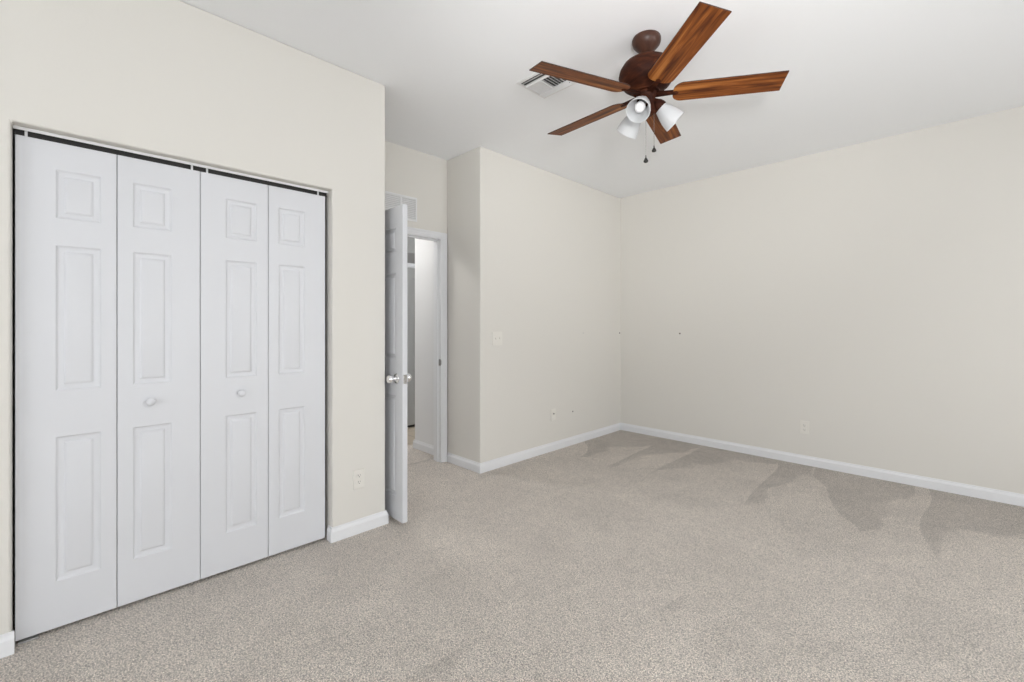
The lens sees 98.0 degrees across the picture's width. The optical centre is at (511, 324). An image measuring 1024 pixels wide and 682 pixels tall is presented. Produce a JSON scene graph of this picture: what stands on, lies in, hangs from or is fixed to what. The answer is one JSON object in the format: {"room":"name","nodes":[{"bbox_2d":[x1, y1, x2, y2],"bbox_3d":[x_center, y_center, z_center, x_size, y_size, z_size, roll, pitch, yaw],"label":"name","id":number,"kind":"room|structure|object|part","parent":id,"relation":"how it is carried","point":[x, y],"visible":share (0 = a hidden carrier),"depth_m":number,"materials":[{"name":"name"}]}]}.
{"room":"empty bedroom","nodes":[
{"label":"empty bedroom","id":0,"kind":"room"},
{"bbox_2d":[13,134,14,582],"bbox_3d":[-1.801,-0.125,2.408,1.743,2.750,0.645,0,0,-45],"label":"wall","id":1,"kind":"structure","parent":0,"point":[13,134],"depth_m":2.15,"materials":[{"name":"white paint"}]},
{"bbox_2d":[0,0,384,634],"bbox_3d":[-2.295,-0.125,1.380,4.123,2.750,0.115,0,0,-45],"label":"wall","id":2,"kind":"structure","parent":0,"point":[174,79],"depth_m":2.19,"materials":[{"name":"white paint"}]},
{"bbox_2d":[0,631,13,658],"bbox_3d":[-2.761,1.208,0.827,2.453,0.083,0.013,0,0,-45],"label":"baseboard","id":3,"kind":"structure","parent":2,"relation":"attached to","point":[7,639],"depth_m":1.68,"materials":[{"name":"white paint"}]},
{"bbox_2d":[13,125,327,645],"bbox_3d":[-1.516,0.238,2.173,1.224,2.022,0.050,0,0,-45],"label":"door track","id":4,"kind":"object","parent":2,"relation":"attached to","point":[18,130],"visible":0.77,"depth_m":2.02,"materials":[{"name":"white metal"}]},
{"bbox_2d":[15,134,199,640],"bbox_3d":[-1.719,0.247,1.941,0.598,1.974,0.063,0,0,-45],"label":"door","id":5,"kind":"structure","parent":4,"relation":"attached to","point":[107,245],"depth_m":1.91,"materials":[{"name":"white paint"}]},
{"bbox_3d":[-1.838,0.247,1.846,0.296,1.974,0.030,0,0,-45],"label":"panel","id":6,"kind":"part","parent":5,"relation":"part of","materials":[{"name":"white paint"}]},
{"bbox_3d":[-1.629,0.348,2.009,0.035,0.035,0.033,0,0,-45],"label":"knob","id":7,"kind":"part","parent":5,"relation":"part of","materials":[{"name":"white paint"}]},
{"bbox_3d":[-1.625,0.247,2.058,0.299,1.974,0.030,0,0,-45],"label":"panel","id":8,"kind":"part","parent":5,"relation":"part of","materials":[{"name":"white paint"}]},
{"bbox_2d":[200,172,324,578],"bbox_3d":[-1.293,0.247,2.365,0.600,1.974,0.063,0,0,-45],"label":"door","id":9,"kind":"structure","parent":4,"relation":"attached to","point":[262,246],"depth_m":2.34,"materials":[{"name":"white paint"}]},
{"bbox_3d":[-1.412,0.247,2.270,0.298,1.974,0.030,0,0,-45],"label":"panel","id":10,"kind":"part","parent":9,"relation":"part of","materials":[{"name":"white paint"}]},
{"bbox_3d":[-1.374,0.348,2.263,0.035,0.035,0.033,0,0,-45],"label":"knob","id":11,"kind":"part","parent":9,"relation":"part of","materials":[{"name":"white paint"}]},
{"bbox_3d":[-1.198,0.247,2.482,0.299,1.974,0.030,0,0,-45],"label":"panel","id":12,"kind":"part","parent":9,"relation":"part of","materials":[{"name":"white paint"}]},
{"bbox_2d":[327,525,331,542],"bbox_3d":[-1.048,1.208,2.563,0.013,0.083,0.058,0,0,-45],"label":"baseboard","id":13,"kind":"object","parent":2,"relation":"attached to","point":[329,529],"visible":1,"depth_m":2.56,"materials":[{"name":"white paint"}]},
{"bbox_2d":[353,468,363,489],"bbox_3d":[-0.916,0.924,2.666,0.070,0.116,0.009,0,0,-45],"label":"electrical outlet","id":14,"kind":"object","parent":2,"relation":"attached to","point":[358,475],"visible":1,"depth_m":2.66,"materials":[{"name":"white plastic"}]},
{"bbox_2d":[331,510,387,542],"bbox_3d":[-0.908,1.208,2.671,0.362,0.083,0.013,0,0,-45],"label":"baseboard","id":15,"kind":"structure","parent":2,"relation":"attached to","point":[340,532],"depth_m":2.66,"materials":[{"name":"white paint"}]},
{"bbox_2d":[385,204,411,522],"bbox_3d":[-0.969,0.243,3.072,0.167,1.977,0.884,0,0,-45],"label":"door","id":16,"kind":"structure","parent":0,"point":[397,377],"depth_m":2.82,"materials":[{"name":"white paint"}]},
{"bbox_3d":[-0.757,0.341,2.770,0.042,0.055,0.055,0,0,-45],"label":"knob","id":17,"kind":"part","parent":16,"relation":"part of","materials":[{"name":"silver metal"}]},
{"bbox_3d":[-0.669,0.341,2.858,0.042,0.055,0.055,0,0,-45],"label":"knob","id":18,"kind":"part","parent":16,"relation":"part of","materials":[{"name":"silver metal"}]},
{"bbox_2d":[407,237,414,263],"bbox_3d":[-2.659,-0.125,4.122,7.476,2.750,0.115,0,0,-45],"label":"wall","id":19,"kind":"structure","parent":0,"point":[410,241],"depth_m":5.45,"materials":[{"name":"grey paint"}]},
{"bbox_2d":[407,268,414,425],"bbox_3d":[-1.253,0.268,5.399,0.760,1.905,0.035,0,0,-45],"label":"door","id":20,"kind":"structure","parent":19,"relation":"in","point":[410,271],"depth_m":5.41,"materials":[{"name":"grey paint"}]},
{"bbox_2d":[407,263,414,267],"bbox_3d":[-1.267,0.252,5.413,0.900,1.994,0.018,0,0,-45],"label":"door frame","id":21,"kind":"structure","parent":19,"relation":"attached to","point":[409,265],"depth_m":5.43,"materials":[{"name":"white paint"}]},
{"bbox_2d":[407,252,414,262],"bbox_3d":[-1.312,-0.815,5.373,0.400,0.120,0.011,0,0,-45],"label":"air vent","id":22,"kind":"object","parent":19,"relation":"in","point":[410,256],"visible":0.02,"depth_m":5.45,"materials":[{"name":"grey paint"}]},
{"bbox_2d":[385,141,447,233],"bbox_3d":[-1.004,-0.125,3.744,1.272,2.750,0.115,0,0,-45],"label":"wall","id":23,"kind":"structure","parent":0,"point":[422,176],"depth_m":3.88,"materials":[{"name":"white paint"}]},
{"bbox_2d":[385,191,416,221],"bbox_3d":[-0.967,-0.986,3.696,0.413,0.205,0.007,0,0,-45],"label":"return grille","id":24,"kind":"object","parent":23,"relation":"attached to","point":[392,199],"visible":0.48,"depth_m":3.75,"materials":[{"name":"white metal"}]},
{"bbox_2d":[415,238,433,445],"bbox_3d":[-0.783,-0.125,4.384,0.115,2.750,0.480,0,0,-45],"label":"wall","id":25,"kind":"structure","parent":0,"point":[424,249],"depth_m":4.38,"materials":[{"name":"white paint"}]},
{"bbox_2d":[413,440,433,454],"bbox_3d":[-0.828,1.208,4.339,0.013,0.083,0.480,0,0,-45],"label":"baseboard","id":26,"kind":"structure","parent":25,"relation":"attached to","point":[421,446],"depth_m":4.37,"materials":[{"name":"white paint"}]},
{"bbox_2d":[407,227,446,462],"bbox_3d":[-0.997,0.211,3.752,1.007,2.076,0.149,0,0,-45],"label":"door frame","id":27,"kind":"structure","parent":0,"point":[440,239],"depth_m":4.04,"materials":[{"name":"white paint"}]},
{"bbox_2d":[0,426,1023,681],"bbox_3d":[-0.100,1.300,1.551,7.476,0.100,7.370,0,0,-45],"label":"floor","id":28,"kind":"structure","parent":0,"point":[621,555],"depth_m":2.08,"materials":[{"name":"beige carpet"}]},
{"bbox_2d":[447,146,620,462],"bbox_3d":[0.389,-0.125,4.721,2.311,2.750,0.465,0,0,-45],"label":"wall","id":29,"kind":"structure","parent":0,"point":[534,253],"depth_m":4.15,"materials":[{"name":"white paint"}]},
{"bbox_2d":[447,452,479,473],"bbox_3d":[-0.424,1.208,3.890,0.013,0.083,0.460,0,0,-45],"label":"baseboard","id":30,"kind":"structure","parent":29,"relation":"attached to","point":[471,465],"depth_m":3.88,"materials":[{"name":"white paint"}]},
{"bbox_2d":[492,332,501,344],"bbox_3d":[-0.124,0.123,3.871,0.116,0.118,0.017,0,0,-45],"label":"light switch","id":31,"kind":"object","parent":29,"relation":"attached to","point":[496,336],"visible":1,"depth_m":3.87,"materials":[{"name":"white plastic"}]},
{"bbox_2d":[480,423,620,473],"bbox_3d":[0.512,1.208,4.506,2.209,0.083,0.013,0,0,-45],"label":"baseboard","id":32,"kind":"structure","parent":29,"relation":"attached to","point":[503,461],"depth_m":4.30,"materials":[{"name":"white paint"}]},
{"bbox_2d":[551,409,555,420],"bbox_3d":[0.413,0.895,4.404,0.070,0.116,0.019,0,0,-45],"label":"cable plate","id":33,"kind":"object","parent":29,"relation":"attached to","point":[553,411],"visible":1,"depth_m":4.41,"materials":[{"name":"white plastic"}]},
{"bbox_2d":[180,0,1023,197],"bbox_3d":[-0.100,-1.550,1.551,7.476,0.100,7.370,0,0,-45],"label":"ceiling","id":34,"kind":"structure","parent":0,"point":[861,71],"depth_m":2.58,"materials":[{"name":"white paint"}]},
{"bbox_2d":[516,72,575,98],"bbox_3d":[0.214,-1.493,2.766,0.270,0.014,0.270,0,0,-45],"label":"ceiling vent","id":35,"kind":"object","parent":34,"relation":"in","point":[544,86],"visible":0.77,"depth_m":2.77,"materials":[{"name":"white metal"}]},
{"bbox_2d":[529,1,788,162],"bbox_3d":[0.685,-1.167,2.366,1.279,0.666,1.238,0,0,-45],"label":"ceiling fan","id":36,"kind":"object","parent":34,"relation":"hanging from","point":[646,75],"visible":1,"depth_m":2.24,"materials":[{"name":"brown wood"}]},
{"bbox_3d":[0.346,-1.203,2.176,0.521,0.006,0.132,0,12,-24],"label":"blade","id":37,"kind":"part","parent":36,"relation":"part of","materials":[{"name":"brown wood"}]},
{"bbox_3d":[0.443,-1.203,2.628,0.132,0.006,0.521,-16,11,-41],"label":"blade","id":38,"kind":"part","parent":36,"relation":"part of","materials":[{"name":"brown wood"}]},
{"bbox_3d":[0.654,-1.087,2.448,0.119,0.143,0.143,0,0,-45],"label":"lamp shade","id":39,"kind":"part","parent":36,"relation":"part of","materials":[{"name":"white glass"}]},
{"bbox_3d":[0.614,-1.198,2.295,0.120,0.004,0.034,0,12,-24],"label":"blade arm","id":40,"kind":"part","parent":36,"relation":"part of"},
{"bbox_3d":[0.645,-1.087,2.228,0.143,0.143,0.118,0,0,-45],"label":"lamp shade","id":41,"kind":"part","parent":36,"relation":"part of","materials":[{"name":"white glass"}]},
{"bbox_2d":[635,99,646,112],"bbox_3d":[0.655,-1.111,2.252,0.092,0.092,0.057,0,0,-45],"label":"bulb","id":42,"kind":"object","parent":36,"relation":"attached to","point":[640,105],"depth_m":2.23,"materials":[{"name":"white glass"}]},
{"bbox_3d":[0.715,-1.198,2.236,0.034,0.004,0.120,12,-1,-6],"label":"blade arm","id":43,"kind":"part","parent":36,"relation":"part of","materials":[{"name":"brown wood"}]},
{"bbox_3d":[0.902,-1.203,2.675,0.132,0.006,0.521,-14,-7,29],"label":"blade","id":44,"kind":"part","parent":36,"relation":"part of","materials":[{"name":"brown wood"}]},
{"bbox_3d":[0.803,-1.198,2.314,0.120,0.004,0.034,0,-12,12],"label":"blade arm","id":45,"kind":"part","parent":36,"relation":"part of"},
{"bbox_3d":[0.833,-1.087,2.331,0.134,0.143,0.136,0,0,-45],"label":"lamp shade","id":46,"kind":"part","parent":36,"relation":"part of","materials":[{"name":"white glass"}]},
{"bbox_3d":[0.745,-1.203,1.945,0.132,0.006,0.521,12,-1,-6],"label":"blade","id":47,"kind":"part","parent":36,"relation":"part of","materials":[{"name":"brown wood"}]},
{"bbox_3d":[1.089,-1.203,2.253,0.521,0.006,0.132,0,-12,12],"label":"blade","id":48,"kind":"part","parent":36,"relation":"part of","materials":[{"name":"brown wood"}]},
{"bbox_2d":[621,106,1023,493],"bbox_3d":[3.220,-0.125,3.433,0.115,2.750,5.355,0,0,-45],"label":"wall","id":49,"kind":"structure","parent":0,"point":[870,294],"depth_m":3.74,"materials":[{"name":"white paint"}]},
{"bbox_2d":[800,420,808,434],"bbox_3d":[2.604,0.918,3.964,0.009,0.116,0.070,0,0,-45],"label":"electrical outlet","id":50,"kind":"object","parent":49,"relation":"attached to","point":[804,425],"visible":1,"depth_m":3.96,"materials":[{"name":"white plastic"}]},
{"bbox_2d":[621,423,1023,506],"bbox_3d":[3.134,1.208,3.428,0.013,0.083,5.240,0,0,-45],"label":"baseboard","id":51,"kind":"structure","parent":49,"relation":"attached to","point":[1012,498],"depth_m":3.73,"materials":[{"name":"white paint"}]}
]}

